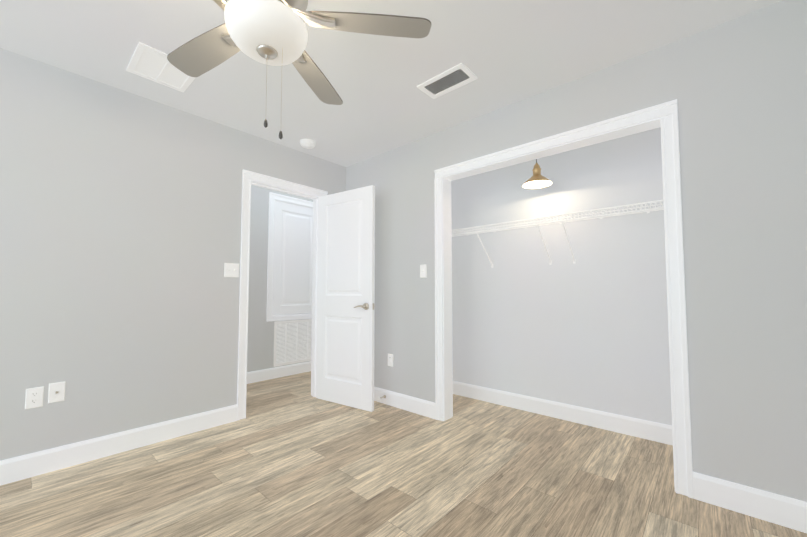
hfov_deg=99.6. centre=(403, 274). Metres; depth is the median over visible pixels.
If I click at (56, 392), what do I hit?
outlet
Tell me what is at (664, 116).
door frame
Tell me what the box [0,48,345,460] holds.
wall
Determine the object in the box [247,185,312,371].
wall
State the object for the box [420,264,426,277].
light switch
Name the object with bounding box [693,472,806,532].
baseboard
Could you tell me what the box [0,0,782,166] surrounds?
ceiling
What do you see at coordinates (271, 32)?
ceiling fan
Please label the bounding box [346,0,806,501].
wall
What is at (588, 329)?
wall
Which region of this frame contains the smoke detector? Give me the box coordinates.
[300,139,315,148]
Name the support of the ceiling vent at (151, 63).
in the ceiling
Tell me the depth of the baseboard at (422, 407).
3.05 m
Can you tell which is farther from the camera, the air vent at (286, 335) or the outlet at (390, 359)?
the air vent at (286, 335)
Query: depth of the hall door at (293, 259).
4.45 m
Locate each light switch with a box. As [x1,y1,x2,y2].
[224,263,238,276]
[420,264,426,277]
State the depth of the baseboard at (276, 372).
4.21 m
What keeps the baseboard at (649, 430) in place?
attached to the wall at (588, 329)
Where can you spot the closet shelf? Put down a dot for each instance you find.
(560, 221)
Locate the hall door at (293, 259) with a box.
[273,201,312,314]
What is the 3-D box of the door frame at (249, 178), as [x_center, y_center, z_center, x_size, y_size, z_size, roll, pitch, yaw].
[-1.138,0.168,3.236,0.157,2.105,0.867,-3,-4,42]
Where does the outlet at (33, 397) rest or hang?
attached to the wall at (120, 226)
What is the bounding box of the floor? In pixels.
[0,371,806,536]
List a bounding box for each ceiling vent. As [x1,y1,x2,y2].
[126,42,195,91]
[417,63,477,98]
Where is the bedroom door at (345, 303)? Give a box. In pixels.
[316,185,374,411]
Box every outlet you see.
[25,386,43,408]
[48,381,65,402]
[388,354,392,366]
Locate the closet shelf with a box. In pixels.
[452,200,663,267]
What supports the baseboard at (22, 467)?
attached to the wall at (120, 226)
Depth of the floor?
1.89 m
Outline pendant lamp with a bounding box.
[522,159,551,188]
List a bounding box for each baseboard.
[0,404,237,485]
[247,361,310,383]
[374,387,435,419]
[453,381,672,444]
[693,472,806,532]
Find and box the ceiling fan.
[167,0,430,138]
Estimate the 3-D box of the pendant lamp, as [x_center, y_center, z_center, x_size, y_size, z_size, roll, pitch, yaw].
[1.086,-0.988,2.783,0.232,0.510,0.232,-3,-4,42]
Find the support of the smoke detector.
attached to the ceiling
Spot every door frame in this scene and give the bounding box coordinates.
[237,169,327,420]
[434,99,692,497]
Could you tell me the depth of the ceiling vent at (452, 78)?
2.22 m
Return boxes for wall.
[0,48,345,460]
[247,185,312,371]
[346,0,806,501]
[451,127,671,425]
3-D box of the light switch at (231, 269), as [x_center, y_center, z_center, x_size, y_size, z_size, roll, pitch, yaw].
[-1.420,-0.040,2.824,0.018,0.116,0.116,-3,-4,42]
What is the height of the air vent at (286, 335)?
0.552 m
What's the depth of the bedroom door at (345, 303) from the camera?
3.20 m
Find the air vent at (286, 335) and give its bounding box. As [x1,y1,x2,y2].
[274,319,311,366]

